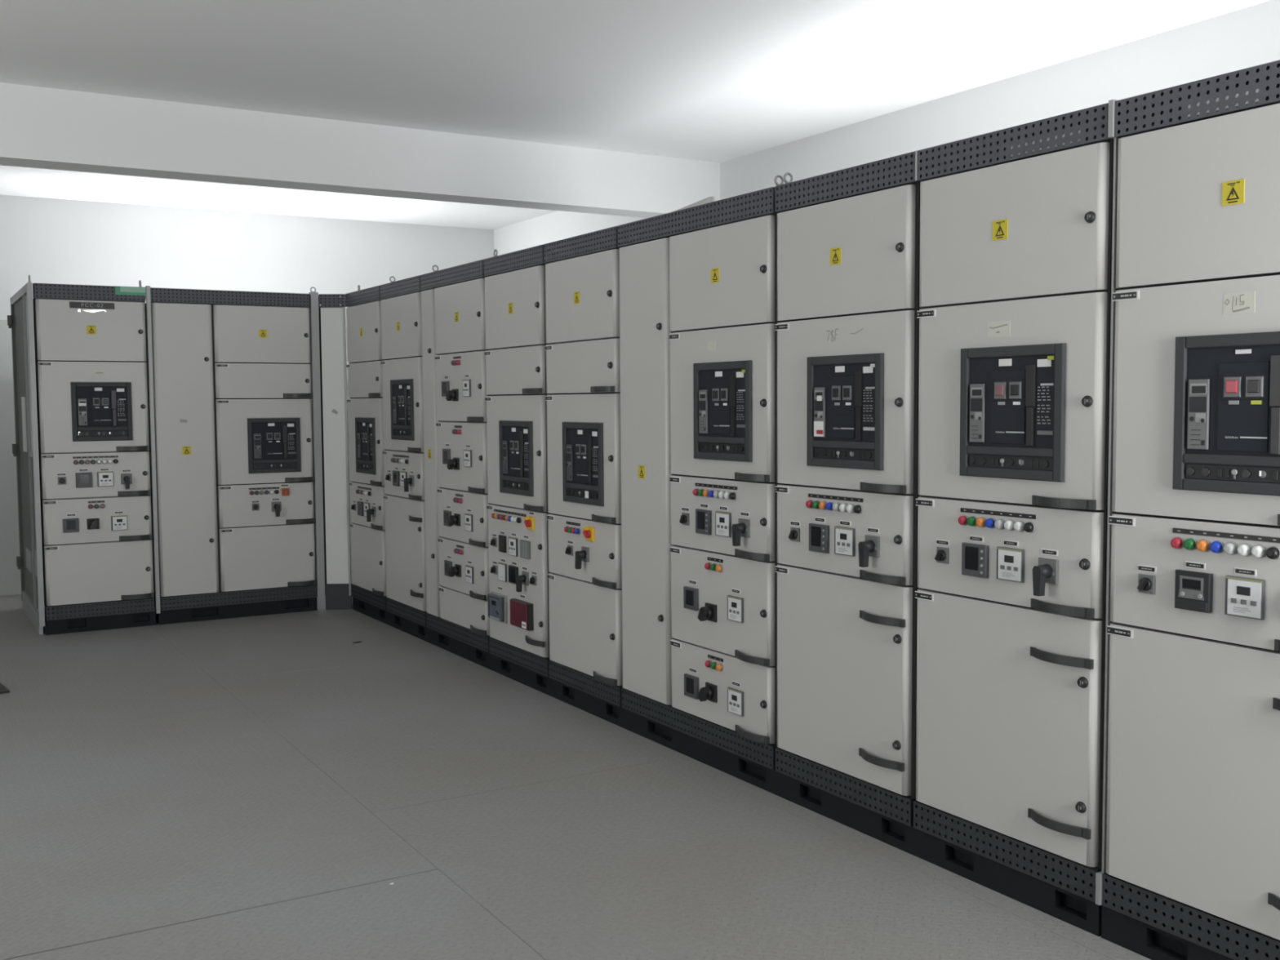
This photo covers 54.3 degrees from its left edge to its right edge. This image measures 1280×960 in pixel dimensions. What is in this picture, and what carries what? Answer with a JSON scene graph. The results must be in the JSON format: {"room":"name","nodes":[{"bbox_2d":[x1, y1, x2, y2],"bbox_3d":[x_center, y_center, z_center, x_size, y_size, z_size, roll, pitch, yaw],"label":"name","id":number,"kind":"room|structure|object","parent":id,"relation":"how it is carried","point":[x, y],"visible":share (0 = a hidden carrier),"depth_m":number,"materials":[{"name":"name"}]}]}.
{"room":"electrical room","nodes":[
{"label":"electrical room","id":0,"kind":"room"},
{"bbox_2d":[0,195,493,595],"bbox_3d":[-4.614,-0.655,9.826,7.900,3.060,0.200,-3,4,-31],"label":"wall","id":1,"kind":"structure","parent":0,"point":[53,241],"depth_m":10.16,"materials":[{"name":"white paint"}]},
{"bbox_2d":[0,568,1151,959],"bbox_3d":[-1.784,1.258,5.027,8.100,0.200,11.520,-3,4,-31],"label":"floor","id":2,"kind":"structure","parent":0,"point":[258,787],"depth_m":4.28,"materials":[{"name":"concrete"}]},
{"bbox_2d":[0,682,9,693],"bbox_3d":[-3.442,1.081,6.330,0.400,0.012,0.240,-3,5,-38],"label":"floor mat","id":3,"kind":"object","parent":2,"relation":"on","point":[3,689],"visible":1,"depth_m":6.36,"materials":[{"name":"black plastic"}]},
{"bbox_2d":[7,275,155,635],"bbox_3d":[-3.842,-0.189,8.552,0.725,2.277,1.334,-3,4,-31],"label":"tall cabinet","id":4,"kind":"object","parent":2,"relation":"on","point":[82,451],"visible":1,"depth_m":8.05,"materials":[{"name":"metal"}]},
{"bbox_2d":[57,476,66,484],"bbox_3d":[-3.672,0.005,7.933,0.048,0.048,0.026,-3,4,-31],"label":"switch","id":5,"kind":"object","parent":4,"relation":"attached to","point":[61,480],"depth_m":7.93,"materials":[{"name":"black plastic"}]},
{"bbox_2d":[99,503,105,508],"bbox_3d":[-3.472,0.169,8.065,0.031,0.031,0.020,-3,4,-31],"label":"lamp","id":6,"kind":"object","parent":4,"relation":"attached to","point":[101,505],"depth_m":8.06,"materials":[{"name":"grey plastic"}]},
{"bbox_2d":[117,399,126,420],"bbox_3d":[-3.362,-0.456,8.100,0.052,0.142,0.001,-3,4,-31],"label":"print","id":7,"kind":"object","parent":4,"relation":"attached to","point":[122,403],"depth_m":8.10,"materials":[{"name":"white paint"}]},
{"bbox_2d":[120,473,132,488],"bbox_3d":[-3.336,0.009,8.120,0.066,0.100,0.050,-3,4,-31],"label":"switch","id":8,"kind":"object","parent":4,"relation":"attached to","point":[126,478],"depth_m":8.12,"materials":[{"name":"plastic"}]},
{"bbox_2d":[145,285,324,624],"bbox_3d":[-3.044,-0.224,9.028,1.132,2.277,1.330,-3,4,-31],"label":"tall cabinet","id":9,"kind":"object","parent":2,"relation":"on","point":[234,389],"visible":1,"depth_m":8.49,"materials":[{"name":"metal"}]},
{"bbox_2d":[252,503,259,510],"bbox_3d":[-2.635,0.186,8.564,0.048,0.048,0.026,-3,4,-31],"label":"switch","id":10,"kind":"object","parent":9,"relation":"attached to","point":[255,506],"depth_m":8.56,"materials":[{"name":"black plastic"}]},
{"bbox_2d":[271,501,281,516],"bbox_3d":[-2.507,0.202,8.628,0.066,0.100,0.050,-3,4,-31],"label":"switch","id":11,"kind":"object","parent":9,"relation":"attached to","point":[276,506],"depth_m":8.63,"materials":[{"name":"plastic"}]},
{"bbox_2d":[281,488,289,496],"bbox_3d":[-2.457,0.084,8.663,0.052,0.052,0.030,-3,4,-31],"label":"switch","id":12,"kind":"object","parent":9,"relation":"attached to","point":[285,491],"depth_m":8.66,"materials":[{"name":"plastic"}]},
{"bbox_2d":[288,433,295,453],"bbox_3d":[-2.420,-0.254,8.675,0.052,0.142,0.001,-3,4,-31],"label":"print","id":13,"kind":"object","parent":9,"relation":"attached to","point":[291,437],"depth_m":8.68,"materials":[{"name":"white paint"}]},
{"bbox_2d":[318,293,352,609],"bbox_3d":[-2.166,-0.191,8.825,0.212,2.226,0.067,0,4,-1],"label":"panel","id":14,"kind":"object","parent":2,"relation":"on","point":[331,307],"visible":1,"depth_m":8.80,"materials":[{"name":"metal"}]},
{"bbox_2d":[345,284,387,624],"bbox_3d":[-1.337,-0.221,8.807,1.350,2.277,0.723,-3,4,-31],"label":"tall cabinet","id":15,"kind":"object","parent":2,"relation":"on","point":[363,313],"visible":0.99,"depth_m":8.44,"materials":[{"name":"metal"}]},
{"bbox_2d":[351,503,355,511],"bbox_3d":[-1.999,0.190,8.701,0.026,0.048,0.048,-3,4,-31],"label":"switch","id":16,"kind":"object","parent":15,"relation":"attached to","point":[353,506],"depth_m":8.69,"materials":[{"name":"black plastic"}]},
{"bbox_2d":[366,506,376,521],"bbox_3d":[-1.800,0.229,8.347,0.050,0.100,0.066,-3,4,-31],"label":"switch","id":17,"kind":"object","parent":15,"relation":"attached to","point":[371,513],"depth_m":8.34,"materials":[{"name":"plastic"}]},
{"bbox_2d":[379,275,427,642],"bbox_3d":[-0.966,-0.185,8.188,1.350,2.277,0.722,-3,4,-31],"label":"tall cabinet","id":18,"kind":"object","parent":2,"relation":"on","point":[401,302],"visible":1,"depth_m":7.83,"materials":[{"name":"metal"}]},
{"bbox_2d":[385,473,391,480],"bbox_3d":[-1.630,-0.017,8.067,0.026,0.048,0.048,-3,4,-31],"label":"switch","id":19,"kind":"object","parent":18,"relation":"attached to","point":[388,477],"depth_m":8.06,"materials":[{"name":"black plastic"}]},
{"bbox_2d":[404,475,413,492],"bbox_3d":[-1.431,0.022,7.712,0.050,0.100,0.066,-3,4,-31],"label":"switch","id":20,"kind":"object","parent":18,"relation":"attached to","point":[408,482],"depth_m":7.70,"materials":[{"name":"plastic"}]},
{"bbox_2d":[420,259,490,669],"bbox_3d":[-0.542,-0.144,7.478,1.352,2.277,0.936,-3,4,-31],"label":"tall cabinet","id":21,"kind":"object","parent":2,"relation":"on","point":[453,323],"visible":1,"depth_m":7.10,"materials":[{"name":"metal"}]},
{"bbox_2d":[457,497,462,503],"bbox_3d":[-1.015,0.118,7.052,0.020,0.031,0.031,-3,4,-31],"label":"lamp","id":22,"kind":"object","parent":21,"relation":"attached to","point":[460,500],"depth_m":7.04,"materials":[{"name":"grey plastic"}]},
{"bbox_2d":[458,549,463,555],"bbox_3d":[-1.013,0.409,7.070,0.020,0.031,0.031,-3,4,-31],"label":"lamp","id":23,"kind":"object","parent":21,"relation":"attached to","point":[460,551],"depth_m":7.06,"materials":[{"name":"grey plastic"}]},
{"bbox_2d":[483,244,550,695],"bbox_3d":[-0.115,-0.102,6.768,1.350,2.277,0.723,-3,4,-31],"label":"tall cabinet","id":24,"kind":"object","parent":2,"relation":"on","point":[518,601],"visible":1,"depth_m":6.40,"materials":[{"name":"metal"}]},
{"bbox_2d":[489,537,497,546],"bbox_3d":[-0.786,0.333,6.679,0.026,0.048,0.048,-3,4,-31],"label":"switch","id":25,"kind":"object","parent":24,"relation":"attached to","point":[494,540],"depth_m":6.67,"materials":[{"name":"black plastic"}]},
{"bbox_2d":[490,564,497,574],"bbox_3d":[-0.787,0.481,6.691,0.026,0.048,0.048,-3,4,-31],"label":"switch","id":26,"kind":"object","parent":24,"relation":"attached to","point":[494,567],"depth_m":6.68,"materials":[{"name":"black plastic"}]},
{"bbox_2d":[515,517,521,523],"bbox_3d":[-0.622,0.207,6.399,0.020,0.031,0.031,-3,4,-31],"label":"lamp","id":27,"kind":"object","parent":24,"relation":"attached to","point":[518,520],"depth_m":6.39,"materials":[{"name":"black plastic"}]},
{"bbox_2d":[515,570,528,591],"bbox_3d":[-0.603,0.519,6.362,0.050,0.100,0.066,-3,4,-31],"label":"switch","id":28,"kind":"object","parent":24,"relation":"attached to","point":[522,580],"depth_m":6.35,"materials":[{"name":"plastic"}]},
{"bbox_2d":[524,442,528,471],"bbox_3d":[-0.573,-0.118,6.301,0.001,0.142,0.055,-3,4,-31],"label":"print","id":29,"kind":"object","parent":24,"relation":"attached to","point":[526,444],"depth_m":6.30,"materials":[{"name":"white paint"}]},
{"bbox_2d":[524,515,534,530],"bbox_3d":[-0.558,0.219,6.283,0.030,0.066,0.066,-3,4,-31],"label":"switch","id":30,"kind":"object","parent":24,"relation":"attached to","point":[529,522],"depth_m":6.27,"materials":[{"name":"yellow plastic"}]},
{"bbox_2d":[528,575,537,585],"bbox_3d":[-0.542,0.506,6.281,0.026,0.048,0.048,-3,4,-31],"label":"switch","id":31,"kind":"object","parent":24,"relation":"attached to","point":[533,580],"depth_m":6.27,"materials":[{"name":"black plastic"}]},
{"bbox_2d":[543,226,622,727],"bbox_3d":[0.255,-0.041,6.151,1.350,2.226,0.721,-3,4,-31],"label":"tall cabinet","id":32,"kind":"object","parent":2,"relation":"on","point":[583,359],"visible":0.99,"depth_m":5.78,"materials":[{"name":"light grey painted steel"},{"name":"black steel"}]},
{"bbox_2d":[564,525,568,532],"bbox_3d":[-0.350,0.235,5.945,0.020,0.031,0.031,-3,4,-31],"label":"lamp","id":33,"kind":"object","parent":32,"relation":"attached to","point":[566,527],"depth_m":5.94,"materials":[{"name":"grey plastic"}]},
{"bbox_2d":[564,545,573,555],"bbox_3d":[-0.340,0.335,5.931,0.026,0.048,0.048,-3,4,-31],"label":"switch","id":34,"kind":"object","parent":32,"relation":"attached to","point":[569,548],"depth_m":5.92,"materials":[{"name":"black plastic"}]},
{"bbox_2d":[567,526,573,533],"bbox_3d":[-0.331,0.237,5.914,0.020,0.031,0.031,-3,4,-31],"label":"lamp","id":35,"kind":"object","parent":32,"relation":"attached to","point":[569,528],"depth_m":5.91,"materials":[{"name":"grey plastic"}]},
{"bbox_2d":[571,527,576,533],"bbox_3d":[-0.313,0.239,5.883,0.020,0.031,0.031,-3,4,-31],"label":"lamp","id":36,"kind":"object","parent":32,"relation":"attached to","point":[573,529],"depth_m":5.87,"materials":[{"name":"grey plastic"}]},
{"bbox_2d":[574,528,580,534],"bbox_3d":[-0.294,0.241,5.852,0.020,0.031,0.031,-3,4,-31],"label":"lamp","id":37,"kind":"object","parent":32,"relation":"attached to","point":[577,531],"depth_m":5.84,"materials":[{"name":"blue plastic"}]},
{"bbox_2d":[574,546,589,568],"bbox_3d":[-0.272,0.363,5.795,0.050,0.101,0.066,-3,4,-31],"label":"switch","id":38,"kind":"object","parent":32,"relation":"attached to","point":[582,557],"depth_m":5.79,"materials":[{"name":"plastic"}]},
{"bbox_2d":[582,526,595,542],"bbox_3d":[-0.237,0.249,5.747,0.030,0.066,0.066,-3,4,-31],"label":"switch","id":39,"kind":"object","parent":32,"relation":"attached to","point":[589,532],"depth_m":5.73,"materials":[{"name":"yellow plastic"}]},
{"bbox_2d":[592,446,598,477],"bbox_3d":[-0.202,-0.082,5.682,0.001,0.142,0.055,-3,4,-31],"label":"print","id":40,"kind":"object","parent":32,"relation":"attached to","point":[595,449],"depth_m":5.68,"materials":[{"name":"white paint"}]},
{"bbox_2d":[617,174,783,794],"bbox_3d":[0.730,-0.020,5.355,1.352,2.277,1.134,-3,4,-31],"label":"tall cabinet","id":41,"kind":"object","parent":2,"relation":"on","point":[698,284],"visible":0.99,"depth_m":4.94,"materials":[{"name":"light grey painted steel"},{"name":"black steel"}]},
{"bbox_2d":[679,512,688,525],"bbox_3d":[0.175,0.159,5.054,0.026,0.048,0.048,-3,4,-31],"label":"switch","id":42,"kind":"object","parent":41,"relation":"attached to","point":[684,517],"depth_m":5.05,"materials":[{"name":"black plastic"}]},
{"bbox_2d":[674,196,714,211],"bbox_3d":[0.205,-1.063,5.068,0.012,0.130,0.330,-3,4,-31],"label":"board","id":43,"kind":"object","parent":41,"relation":"on","point":[709,199],"visible":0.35,"depth_m":4.99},
{"bbox_2d":[693,488,699,496],"bbox_3d":[0.223,0.049,4.971,0.020,0.031,0.031,-3,4,-31],"label":"lamp","id":44,"kind":"object","parent":41,"relation":"attached to","point":[695,491],"depth_m":4.96,"materials":[{"name":"red plastic"}]},
{"bbox_2d":[697,488,704,496],"bbox_3d":[0.241,0.051,4.940,0.020,0.031,0.031,-3,4,-31],"label":"lamp","id":45,"kind":"object","parent":41,"relation":"attached to","point":[700,491],"depth_m":4.93,"materials":[{"name":"green plastic"}]},
{"bbox_2d":[702,488,709,497],"bbox_3d":[0.260,0.052,4.909,0.020,0.031,0.031,-3,4,-31],"label":"lamp","id":46,"kind":"object","parent":41,"relation":"attached to","point":[705,491],"depth_m":4.90,"materials":[{"name":"orange plastic"}]},
{"bbox_2d":[704,659,711,667],"bbox_3d":[0.270,0.729,4.943,0.020,0.031,0.031,-3,4,-31],"label":"lamp","id":47,"kind":"object","parent":41,"relation":"attached to","point":[708,663],"depth_m":4.94,"materials":[{"name":"red plastic"}]},
{"bbox_2d":[704,562,711,569],"bbox_3d":[0.267,0.340,4.918,0.020,0.031,0.031,-3,4,-31],"label":"lamp","id":48,"kind":"object","parent":41,"relation":"attached to","point":[707,565],"depth_m":4.91,"materials":[{"name":"red plastic"}]},
{"bbox_2d":[707,489,715,497],"bbox_3d":[0.278,0.054,4.878,0.020,0.031,0.031,-3,4,-31],"label":"lamp","id":49,"kind":"object","parent":41,"relation":"attached to","point":[710,492],"depth_m":4.87,"materials":[{"name":"blue plastic"}]},
{"bbox_2d":[710,563,716,571],"bbox_3d":[0.287,0.342,4.886,0.020,0.031,0.031,-3,4,-31],"label":"lamp","id":50,"kind":"object","parent":41,"relation":"attached to","point":[713,566],"depth_m":4.88,"materials":[{"name":"green plastic"}]},
{"bbox_2d":[710,661,717,669],"bbox_3d":[0.289,0.730,4.910,0.020,0.031,0.031,-3,4,-31],"label":"lamp","id":51,"kind":"object","parent":41,"relation":"attached to","point":[713,664],"depth_m":4.90,"materials":[{"name":"green plastic"}]},
{"bbox_2d":[713,490,719,497],"bbox_3d":[0.297,0.056,4.848,0.020,0.031,0.031,-3,4,-31],"label":"lamp","id":52,"kind":"object","parent":41,"relation":"attached to","point":[716,493],"depth_m":4.84,"materials":[{"name":"grey plastic"}]},
{"bbox_2d":[715,564,723,572],"bbox_3d":[0.306,0.344,4.853,0.020,0.031,0.031,-3,4,-31],"label":"lamp","id":53,"kind":"object","parent":41,"relation":"attached to","point":[718,567],"depth_m":4.85,"materials":[{"name":"orange plastic"}]},
{"bbox_2d":[715,662,723,671],"bbox_3d":[0.309,0.732,4.878,0.020,0.031,0.031,-3,4,-31],"label":"lamp","id":54,"kind":"object","parent":41,"relation":"attached to","point":[719,666],"depth_m":4.87,"materials":[{"name":"orange plastic"}]},
{"bbox_2d":[718,490,725,498],"bbox_3d":[0.315,0.058,4.816,0.020,0.031,0.031,-3,4,-31],"label":"lamp","id":55,"kind":"object","parent":41,"relation":"attached to","point":[721,493],"depth_m":4.81,"materials":[{"name":"grey plastic"}]},
{"bbox_2d":[724,491,730,499],"bbox_3d":[0.334,0.059,4.786,0.020,0.031,0.031,-3,4,-31],"label":"lamp","id":56,"kind":"object","parent":41,"relation":"attached to","point":[726,494],"depth_m":4.78,"materials":[{"name":"grey plastic"}]},
{"bbox_2d":[728,492,737,500],"bbox_3d":[0.352,0.061,4.755,0.020,0.031,0.031,-3,4,-31],"label":"lamp","id":57,"kind":"object","parent":41,"relation":"attached to","point":[732,495],"depth_m":4.75,"materials":[{"name":"black plastic"}]},
{"bbox_2d":[731,518,750,546],"bbox_3d":[0.374,0.197,4.699,0.050,0.100,0.066,-3,4,-31],"label":"switch","id":58,"kind":"object","parent":41,"relation":"attached to","point":[741,530],"depth_m":4.69,"materials":[{"name":"plastic"}]},
{"bbox_2d":[736,389,745,427],"bbox_3d":[0.380,-0.268,4.693,0.001,0.142,0.055,-3,4,-31],"label":"print","id":59,"kind":"object","parent":41,"relation":"attached to","point":[740,393],"depth_m":4.70,"materials":[{"name":"white paint"}]},
{"bbox_2d":[774,151,921,855],"bbox_3d":[1.209,0.026,4.558,1.350,2.277,0.728,-3,4,-31],"label":"tall cabinet","id":60,"kind":"object","parent":2,"relation":"on","point":[847,327],"visible":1,"depth_m":4.18,"materials":[{"name":"light grey painted steel"},{"name":"black steel"}]},
{"bbox_2d":[788,527,799,542],"bbox_3d":[0.544,0.194,4.438,0.026,0.048,0.048,-3,4,-31],"label":"switch","id":61,"kind":"object","parent":60,"relation":"attached to","point":[793,532],"depth_m":4.43,"materials":[{"name":"black plastic"}]},
{"bbox_2d":[805,499,813,508],"bbox_3d":[0.591,0.085,4.356,0.020,0.031,0.031,-3,4,-31],"label":"lamp","id":62,"kind":"object","parent":60,"relation":"attached to","point":[809,503],"depth_m":4.35,"materials":[{"name":"red plastic"}]},
{"bbox_2d":[812,500,820,509],"bbox_3d":[0.610,0.086,4.325,0.020,0.031,0.031,-3,4,-31],"label":"lamp","id":63,"kind":"object","parent":60,"relation":"attached to","point":[815,504],"depth_m":4.32,"materials":[{"name":"green plastic"}]},
{"bbox_2d":[818,501,826,510],"bbox_3d":[0.628,0.088,4.294,0.020,0.031,0.031,-3,4,-31],"label":"lamp","id":64,"kind":"object","parent":60,"relation":"attached to","point":[822,504],"depth_m":4.29,"materials":[{"name":"orange plastic"}]},
{"bbox_2d":[825,502,833,511],"bbox_3d":[0.647,0.090,4.263,0.020,0.031,0.031,-3,4,-31],"label":"lamp","id":65,"kind":"object","parent":60,"relation":"attached to","point":[828,505],"depth_m":4.26,"materials":[{"name":"blue plastic"}]},
{"bbox_2d":[832,502,840,511],"bbox_3d":[0.665,0.092,4.232,0.020,0.031,0.031,-3,4,-31],"label":"lamp","id":66,"kind":"object","parent":60,"relation":"attached to","point":[836,505],"depth_m":4.22,"materials":[{"name":"grey plastic"}]},
{"bbox_2d":[839,502,848,512],"bbox_3d":[0.684,0.093,4.201,0.020,0.031,0.031,-3,4,-31],"label":"lamp","id":67,"kind":"object","parent":60,"relation":"attached to","point":[843,507],"depth_m":4.19,"materials":[{"name":"grey plastic"}]},
{"bbox_2d":[833,427,853,429],"bbox_3d":[0.683,-0.172,4.188,0.001,0.005,0.106,-3,4,-31],"label":"print","id":68,"kind":"object","parent":60,"relation":"attached to","point":[833,428],"depth_m":4.19,"materials":[{"name":"white paint"}]},
{"bbox_2d":[846,503,854,513],"bbox_3d":[0.703,0.095,4.170,0.020,0.031,0.031,-3,4,-31],"label":"lamp","id":69,"kind":"object","parent":60,"relation":"attached to","point":[850,507],"depth_m":4.16,"materials":[{"name":"grey plastic"}]},
{"bbox_2d":[853,504,862,514],"bbox_3d":[0.721,0.097,4.139,0.020,0.031,0.031,-3,4,-31],"label":"lamp","id":70,"kind":"object","parent":60,"relation":"attached to","point":[857,508],"depth_m":4.13,"materials":[{"name":"black plastic"}]},
{"bbox_2d":[857,534,879,567],"bbox_3d":[0.743,0.233,4.084,0.050,0.100,0.066,-3,4,-31],"label":"switch","id":71,"kind":"object","parent":60,"relation":"attached to","point":[869,546],"depth_m":4.07,"materials":[{"name":"plastic"}]},
{"bbox_2d":[862,386,875,431],"bbox_3d":[0.748,-0.233,4.078,0.001,0.142,0.055,-3,4,-31],"label":"print","id":72,"kind":"object","parent":60,"relation":"attached to","point":[868,393],"depth_m":4.08,"materials":[{"name":"white paint"}]},
{"bbox_2d":[913,102,1113,936],"bbox_3d":[1.579,0.088,3.941,1.350,2.226,0.716,-3,4,-31],"label":"tall cabinet","id":73,"kind":"object","parent":2,"relation":"on","point":[1014,314],"visible":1,"depth_m":3.57,"materials":[{"name":"light grey painted steel"},{"name":"black steel"}]},
{"bbox_2d":[934,546,948,564],"bbox_3d":[0.917,0.231,3.815,0.026,0.048,0.048,-3,4,-31],"label":"switch","id":74,"kind":"object","parent":73,"relation":"attached to","point":[941,553],"depth_m":3.81,"materials":[{"name":"black plastic"}]},
{"bbox_2d":[957,515,968,525],"bbox_3d":[0.965,0.121,3.733,0.020,0.031,0.031,-3,4,-31],"label":"lamp","id":75,"kind":"object","parent":73,"relation":"attached to","point":[962,520],"depth_m":3.73,"materials":[{"name":"red plastic"}]},
{"bbox_2d":[966,515,977,526],"bbox_3d":[0.983,0.123,3.702,0.020,0.031,0.031,-3,4,-31],"label":"lamp","id":76,"kind":"object","parent":73,"relation":"attached to","point":[971,521],"depth_m":3.70,"materials":[{"name":"green plastic"}]},
{"bbox_2d":[975,516,986,527],"bbox_3d":[1.002,0.124,3.671,0.020,0.031,0.031,-3,4,-31],"label":"lamp","id":77,"kind":"object","parent":73,"relation":"attached to","point":[980,522],"depth_m":3.66,"materials":[{"name":"orange plastic"}]},
{"bbox_2d":[985,517,995,528],"bbox_3d":[1.020,0.126,3.640,0.020,0.031,0.031,-3,4,-31],"label":"lamp","id":78,"kind":"object","parent":73,"relation":"attached to","point":[990,522],"depth_m":3.63,"materials":[{"name":"blue plastic"}]},
{"bbox_2d":[994,518,1004,529],"bbox_3d":[1.039,0.128,3.609,0.020,0.031,0.031,-3,4,-31],"label":"lamp","id":79,"kind":"object","parent":73,"relation":"attached to","point":[999,523],"depth_m":3.60,"materials":[{"name":"grey plastic"}]},
{"bbox_2d":[1004,520,1014,530],"bbox_3d":[1.057,0.130,3.578,0.020,0.031,0.031,-3,4,-31],"label":"lamp","id":80,"kind":"object","parent":73,"relation":"attached to","point":[1009,525],"depth_m":3.57,"materials":[{"name":"grey plastic"}]},
{"bbox_2d":[995,431,1024,433],"bbox_3d":[1.056,-0.136,3.564,0.001,0.005,0.106,-3,4,-31],"label":"print","id":81,"kind":"object","parent":73,"relation":"attached to","point":[997,432],"depth_m":3.56,"materials":[{"name":"white paint"}]},
{"bbox_2d":[1013,520,1024,531],"bbox_3d":[1.076,0.132,3.547,0.020,0.031,0.031,-3,4,-31],"label":"lamp","id":82,"kind":"object","parent":73,"relation":"attached to","point":[1019,526],"depth_m":3.54,"materials":[{"name":"grey plastic"}]},
{"bbox_2d":[1023,521,1035,533],"bbox_3d":[1.094,0.134,3.516,0.020,0.031,0.031,-3,4,-31],"label":"lamp","id":83,"kind":"object","parent":73,"relation":"attached to","point":[1028,526],"depth_m":3.51,"materials":[{"name":"black plastic"}]},
{"bbox_2d":[1036,382,1053,435],"bbox_3d":[1.121,-0.196,3.454,0.001,0.142,0.055,-3,4,-31],"label":"print","id":84,"kind":"object","parent":73,"relation":"attached to","point":[1045,391],"depth_m":3.46,"materials":[{"name":"grey paint"}]},
{"bbox_2d":[1032,557,1058,595],"bbox_3d":[1.116,0.270,3.461,0.050,0.100,0.066,-3,4,-31],"label":"switch","id":85,"kind":"object","parent":73,"relation":"attached to","point":[1045,570],"depth_m":3.45,"materials":[{"name":"plastic"}]},
{"bbox_2d":[1095,59,1279,959],"bbox_3d":[1.952,0.122,3.319,1.350,2.230,0.733,-3,4,-31],"label":"tall cabinet","id":86,"kind":"object","parent":2,"relation":"on","point":[1191,824],"visible":1,"depth_m":3.07,"materials":[{"name":"light grey painted steel"},{"name":"black steel"}]},
{"bbox_2d":[1137,573,1155,594],"bbox_3d":[1.290,0.267,3.193,0.026,0.048,0.048,-3,4,-31],"label":"switch","id":87,"kind":"object","parent":86,"relation":"attached to","point":[1146,583],"depth_m":3.19,"materials":[{"name":"black plastic"}]},
{"bbox_2d":[1170,536,1184,549],"bbox_3d":[1.337,0.157,3.111,0.020,0.031,0.031,-3,4,-31],"label":"lamp","id":88,"kind":"object","parent":86,"relation":"attached to","point":[1176,542],"depth_m":3.11,"materials":[{"name":"red plastic"}]},
{"bbox_2d":[1183,537,1197,550],"bbox_3d":[1.356,0.159,3.080,0.020,0.031,0.031,-3,4,-31],"label":"lamp","id":89,"kind":"object","parent":86,"relation":"attached to","point":[1189,544],"depth_m":3.07,"materials":[{"name":"green plastic"}]},
{"bbox_2d":[1196,538,1210,551],"bbox_3d":[1.374,0.161,3.049,0.020,0.031,0.031,-3,4,-31],"label":"lamp","id":90,"kind":"object","parent":86,"relation":"attached to","point":[1202,544],"depth_m":3.04,"materials":[{"name":"orange plastic"}]},
{"bbox_2d":[1209,540,1224,553],"bbox_3d":[1.393,0.163,3.018,0.020,0.031,0.031,-3,4,-31],"label":"lamp","id":91,"kind":"object","parent":86,"relation":"attached to","point":[1215,546],"depth_m":3.01,"materials":[{"name":"blue plastic"}]},
{"bbox_2d":[1223,542,1237,555],"bbox_3d":[1.411,0.164,2.987,0.020,0.031,0.031,-3,4,-31],"label":"lamp","id":92,"kind":"object","parent":86,"relation":"attached to","point":[1229,548],"depth_m":2.98,"materials":[{"name":"grey plastic"}]},
{"bbox_2d":[1233,606,1249,613],"bbox_3d":[1.430,0.309,2.964,0.001,0.012,0.046,-3,4,-31],"label":"print","id":93,"kind":"object","parent":86,"relation":"attached to","point":[1236,609],"depth_m":2.97,"materials":[{"name":"white paper"}]},
{"bbox_2d":[1237,542,1252,556],"bbox_3d":[1.430,0.166,2.956,0.020,0.031,0.031,-3,4,-31],"label":"lamp","id":94,"kind":"object","parent":86,"relation":"attached to","point":[1244,549],"depth_m":2.95,"materials":[{"name":"grey plastic"}]},
{"bbox_2d":[1225,435,1266,439],"bbox_3d":[1.429,-0.100,2.943,0.001,0.005,0.106,-3,4,-31],"label":"print","id":95,"kind":"object","parent":86,"relation":"attached to","point":[1226,437],"depth_m":2.94,"materials":[{"name":"white paint"}]},
{"bbox_2d":[1251,544,1266,558],"bbox_3d":[1.448,0.168,2.925,0.020,0.031,0.031,-3,4,-31],"label":"lamp","id":96,"kind":"object","parent":86,"relation":"attached to","point":[1258,551],"depth_m":2.92,"materials":[{"name":"grey plastic"}]},
{"bbox_2d":[1266,546,1279,559],"bbox_3d":[1.467,0.170,2.895,0.020,0.031,0.031,-3,4,-31],"label":"lamp","id":97,"kind":"object","parent":86,"relation":"attached to","point":[1273,553],"depth_m":2.89,"materials":[{"name":"black plastic"}]},
{"bbox_2d":[0,0,1271,229],"bbox_3d":[-1.806,-1.971,4.826,8.100,0.150,11.520,-3,4,-31],"label":"ceiling","id":98,"kind":"structure","parent":0,"point":[713,81],"depth_m":5.88,"materials":[{"name":"white paint"}]},
{"bbox_2d":[493,0,1279,255],"bbox_3d":[1.595,-0.517,6.947,0.200,3.060,11.120,-3,4,-31],"label":"wall","id":99,"kind":"structure","parent":0,"point":[1249,37],"depth_m":6.25,"materials":[{"name":"white paint"}]},
{"bbox_2d":[0,82,719,217],"bbox_3d":[-2.826,-1.813,6.547,7.700,0.365,0.240,-3,4,-31],"label":"beam","id":100,"kind":"structure","parent":99,"relation":"attached to","point":[41,127],"depth_m":7.05,"materials":[{"name":"white paint"}]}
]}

